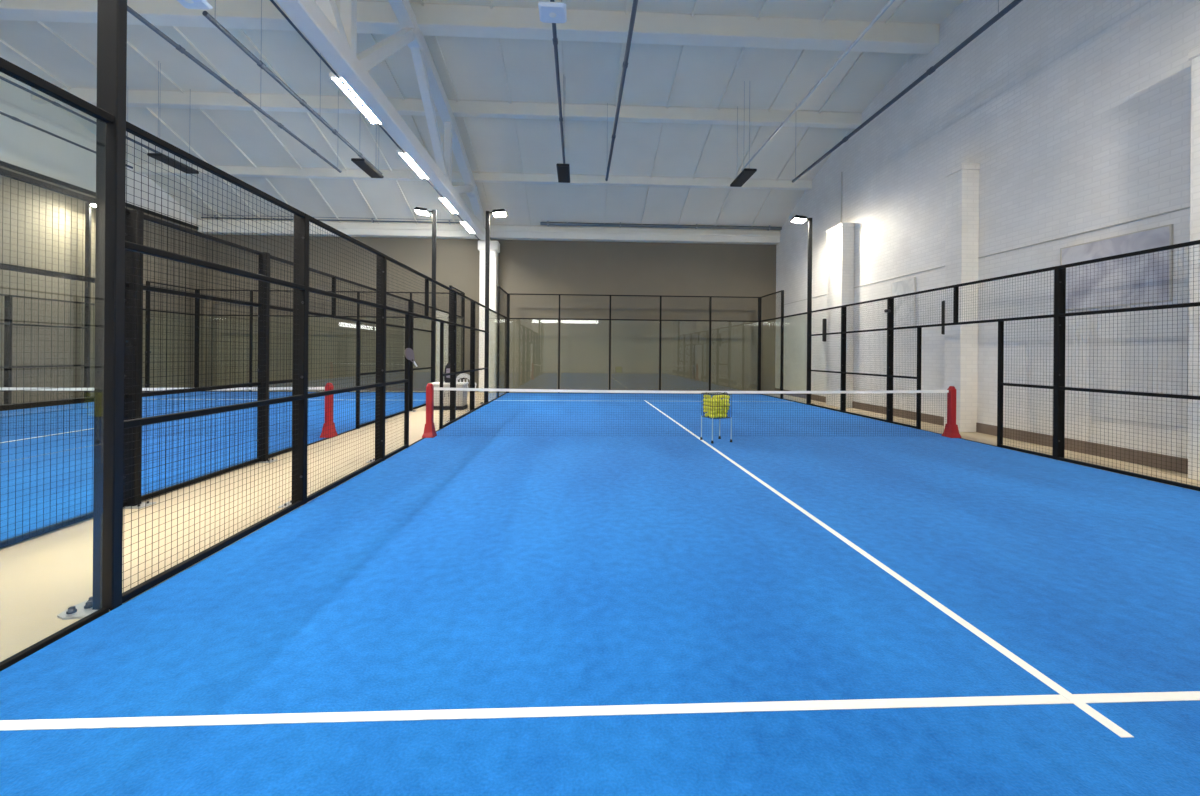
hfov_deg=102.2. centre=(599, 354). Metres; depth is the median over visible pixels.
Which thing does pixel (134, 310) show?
mesh fence
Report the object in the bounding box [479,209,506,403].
light pole
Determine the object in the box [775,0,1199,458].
wall
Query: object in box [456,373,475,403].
plastic chair
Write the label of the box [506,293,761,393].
fence
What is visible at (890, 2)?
pipe
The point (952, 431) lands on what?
net post
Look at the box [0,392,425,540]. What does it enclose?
turf
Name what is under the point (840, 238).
pillar
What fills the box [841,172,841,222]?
pipe
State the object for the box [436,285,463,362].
glass enclosure
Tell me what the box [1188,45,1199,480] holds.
pillar
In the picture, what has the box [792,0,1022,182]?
pipe
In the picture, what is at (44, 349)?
wall
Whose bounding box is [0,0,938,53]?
ceiling beam
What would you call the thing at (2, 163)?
trim
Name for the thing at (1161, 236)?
wall picture
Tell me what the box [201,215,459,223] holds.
pipe
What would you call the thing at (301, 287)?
mesh fence
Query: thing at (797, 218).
light pole
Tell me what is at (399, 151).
tube light
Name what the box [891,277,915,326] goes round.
board
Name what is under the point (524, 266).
wall
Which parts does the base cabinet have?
door, door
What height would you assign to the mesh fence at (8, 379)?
2.952 m
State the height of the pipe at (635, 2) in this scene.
2.806 m
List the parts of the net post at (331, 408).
padded post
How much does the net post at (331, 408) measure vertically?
0.983 m
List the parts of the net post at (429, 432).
padded post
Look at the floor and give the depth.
4.25 m
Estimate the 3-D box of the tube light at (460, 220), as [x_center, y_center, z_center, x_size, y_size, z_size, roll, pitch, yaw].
[-4.785,-4.664,17.544,0.260,0.160,1.600,0,0,-3]
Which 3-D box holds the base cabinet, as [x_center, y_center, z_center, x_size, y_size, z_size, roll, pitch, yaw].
[-4.201,1.156,13.483,0.940,0.730,0.590,0,0,-3]
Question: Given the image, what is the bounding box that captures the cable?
[784,206,1189,304]
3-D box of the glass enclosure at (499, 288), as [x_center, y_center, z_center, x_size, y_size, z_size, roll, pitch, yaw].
[-3.560,-0.424,16.899,0.080,3.900,3.920,0,0,-3]
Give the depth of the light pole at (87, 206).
14.34 m
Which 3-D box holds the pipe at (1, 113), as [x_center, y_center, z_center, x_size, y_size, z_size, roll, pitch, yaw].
[-12.601,-6.511,6.432,0.073,2.795,13.900,0,0,-3]
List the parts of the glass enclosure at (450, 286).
rail, post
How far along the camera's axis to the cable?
8.41 m
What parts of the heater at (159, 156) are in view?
hanger rod, panel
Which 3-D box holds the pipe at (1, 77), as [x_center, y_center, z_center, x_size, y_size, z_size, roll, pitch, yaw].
[-10.982,-6.485,6.054,0.073,2.770,13.000,0,0,-3]
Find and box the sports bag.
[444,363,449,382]
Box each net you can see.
[0,387,324,435]
[433,387,948,436]
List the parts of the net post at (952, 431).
padded post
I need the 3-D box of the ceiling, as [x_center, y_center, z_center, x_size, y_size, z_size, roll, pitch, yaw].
[-3.656,-6.581,7.884,23.900,3.127,24.030,0,0,-3]
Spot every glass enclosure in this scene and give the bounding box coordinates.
[0,57,113,670]
[91,281,194,391]
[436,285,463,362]
[488,286,507,402]
[761,290,806,403]
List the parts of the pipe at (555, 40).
hanger rod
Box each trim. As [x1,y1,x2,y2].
[0,160,197,229]
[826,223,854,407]
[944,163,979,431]
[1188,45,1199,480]
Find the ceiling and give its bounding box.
[0,0,963,230]
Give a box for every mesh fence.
[0,168,432,548]
[0,294,88,404]
[122,121,488,602]
[807,240,1199,490]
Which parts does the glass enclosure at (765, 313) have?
panel, post, rail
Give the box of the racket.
[405,348,417,366]
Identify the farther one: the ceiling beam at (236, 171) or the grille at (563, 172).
the ceiling beam at (236, 171)
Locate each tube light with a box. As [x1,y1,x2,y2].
[329,71,380,123]
[397,148,427,178]
[438,195,457,213]
[459,219,472,232]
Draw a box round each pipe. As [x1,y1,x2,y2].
[0,63,163,154]
[0,97,132,168]
[127,0,341,172]
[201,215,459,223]
[202,0,381,173]
[540,221,781,230]
[550,0,564,163]
[605,0,637,180]
[741,0,894,170]
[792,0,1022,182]
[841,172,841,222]
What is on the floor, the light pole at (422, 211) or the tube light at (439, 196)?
the light pole at (422, 211)
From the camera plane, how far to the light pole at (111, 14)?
2.88 m
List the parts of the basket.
wire frame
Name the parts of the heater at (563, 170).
panel, hanger rod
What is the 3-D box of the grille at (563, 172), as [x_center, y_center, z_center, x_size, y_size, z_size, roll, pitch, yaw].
[-0.999,-4.920,13.289,0.280,0.010,1.160,0,0,-3]
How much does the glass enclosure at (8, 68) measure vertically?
3.900 m
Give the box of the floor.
[0,390,1199,661]
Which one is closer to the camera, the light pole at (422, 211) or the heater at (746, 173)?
the heater at (746, 173)
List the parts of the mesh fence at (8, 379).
panel, post, rail, rail, rail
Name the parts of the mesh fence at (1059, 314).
panel, post, rail, rail, panel, post, panel, door post, panel, short post, door post, rail, rail, panel, panel, post, rail, rail, panel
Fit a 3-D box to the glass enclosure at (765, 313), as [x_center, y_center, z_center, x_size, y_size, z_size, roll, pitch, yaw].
[6.529,-0.341,17.352,0.080,3.900,3.920,0,0,-3]
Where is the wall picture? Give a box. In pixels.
[1060,224,1172,310]
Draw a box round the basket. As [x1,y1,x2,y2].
[700,392,731,443]
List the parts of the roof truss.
hanger post, hanger post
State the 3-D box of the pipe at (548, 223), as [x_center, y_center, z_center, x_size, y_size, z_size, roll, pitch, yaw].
[2.065,-5.253,19.585,10.700,0.270,0.195,0,0,-3]
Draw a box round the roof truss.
[270,0,490,239]
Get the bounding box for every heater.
[147,61,198,173]
[351,158,383,177]
[556,87,569,182]
[730,98,756,186]
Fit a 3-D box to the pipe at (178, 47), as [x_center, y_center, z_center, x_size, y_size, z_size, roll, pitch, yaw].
[-7.091,-6.468,10.132,0.094,2.819,6.800,0,0,-3]
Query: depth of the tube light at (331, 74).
8.66 m
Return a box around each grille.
[150,156,196,173]
[558,167,568,182]
[731,171,754,186]
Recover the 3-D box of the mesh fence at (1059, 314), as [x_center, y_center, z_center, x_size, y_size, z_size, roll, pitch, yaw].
[6.944,0.136,9.362,0.220,2.952,11.940,0,0,-3]
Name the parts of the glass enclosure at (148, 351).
rail, post, panel, rail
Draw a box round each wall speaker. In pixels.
[822,319,826,341]
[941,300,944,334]
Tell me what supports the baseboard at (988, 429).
attached to the wall at (1075, 115)
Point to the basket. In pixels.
(724, 393)
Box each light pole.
[57,0,130,619]
[84,202,95,395]
[414,207,436,382]
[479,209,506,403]
[791,215,814,404]
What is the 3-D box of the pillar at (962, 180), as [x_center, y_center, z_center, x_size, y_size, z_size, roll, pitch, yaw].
[7.655,-1.172,10.270,0.400,5.580,0.490,0,0,-3]
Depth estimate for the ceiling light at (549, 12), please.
7.01 m
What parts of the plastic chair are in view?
backrest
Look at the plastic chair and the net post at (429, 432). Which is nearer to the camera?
the net post at (429, 432)
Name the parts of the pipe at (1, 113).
hanger rod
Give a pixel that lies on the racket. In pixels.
(409, 354)
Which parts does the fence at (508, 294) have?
post, panel, post, panel, rail, post, rail, rail, panel, post, panel, post, panel, post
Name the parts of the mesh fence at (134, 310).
panel, post, foot plate, rail, rail, panel, rail, rail, post, foot plate, panel, panel, short post, panel, door post, panel, rail, rail, panel, post, panel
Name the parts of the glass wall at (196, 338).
post, panel, post, panel, rail, rail, rail, panel, post, panel, panel, post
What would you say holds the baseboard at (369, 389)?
attached to the wall at (524, 266)
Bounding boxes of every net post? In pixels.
[320,383,337,437]
[422,383,436,437]
[942,386,961,437]
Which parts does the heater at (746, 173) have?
hanger rod, panel, hanger rod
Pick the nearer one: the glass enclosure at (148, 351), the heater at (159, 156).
the heater at (159, 156)
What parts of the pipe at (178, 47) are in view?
hanger rod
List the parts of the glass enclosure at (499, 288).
post, rail, panel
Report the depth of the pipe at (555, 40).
9.09 m
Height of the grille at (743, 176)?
0.010 m
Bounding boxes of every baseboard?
[334,388,774,390]
[775,388,1187,473]
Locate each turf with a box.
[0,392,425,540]
[0,393,1199,795]
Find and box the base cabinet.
[432,382,468,409]
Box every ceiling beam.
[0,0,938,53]
[31,87,861,128]
[133,164,811,189]
[196,219,780,244]
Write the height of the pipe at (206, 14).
2.850 m
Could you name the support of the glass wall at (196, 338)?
on the floor
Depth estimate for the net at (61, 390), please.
8.69 m
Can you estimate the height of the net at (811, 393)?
0.900 m
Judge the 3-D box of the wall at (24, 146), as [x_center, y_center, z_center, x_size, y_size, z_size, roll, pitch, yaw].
[-15.471,-3.381,7.355,0.300,9.620,24.600,0,0,-3]
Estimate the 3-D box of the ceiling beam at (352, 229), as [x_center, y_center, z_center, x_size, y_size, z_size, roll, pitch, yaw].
[-4.172,-4.949,19.653,23.250,0.500,0.440,0,0,-3]
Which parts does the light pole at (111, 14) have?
plate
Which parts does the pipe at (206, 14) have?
hanger rod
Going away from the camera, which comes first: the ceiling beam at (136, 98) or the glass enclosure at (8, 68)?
the glass enclosure at (8, 68)
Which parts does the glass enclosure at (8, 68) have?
rail, rail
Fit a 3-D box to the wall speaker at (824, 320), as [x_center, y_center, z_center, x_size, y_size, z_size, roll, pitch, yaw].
[7.513,-0.803,16.144,0.150,0.760,0.110,0,0,-3]
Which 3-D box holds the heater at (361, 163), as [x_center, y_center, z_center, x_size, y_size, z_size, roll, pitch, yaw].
[-6.243,-6.195,13.053,0.340,2.474,1.240,0,0,-3]
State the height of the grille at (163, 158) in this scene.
0.010 m
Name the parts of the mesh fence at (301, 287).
panel, rail, rail, foot plate, post, rail, rail, panel, post, panel, panel, door post, short post, panel, door post, panel, post, panel, rail, rail, post, panel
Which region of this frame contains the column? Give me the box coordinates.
[478,240,499,391]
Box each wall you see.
[0,72,197,225]
[0,166,204,404]
[194,289,464,392]
[204,234,775,389]
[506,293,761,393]
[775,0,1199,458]
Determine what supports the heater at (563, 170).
hanging from the ceiling

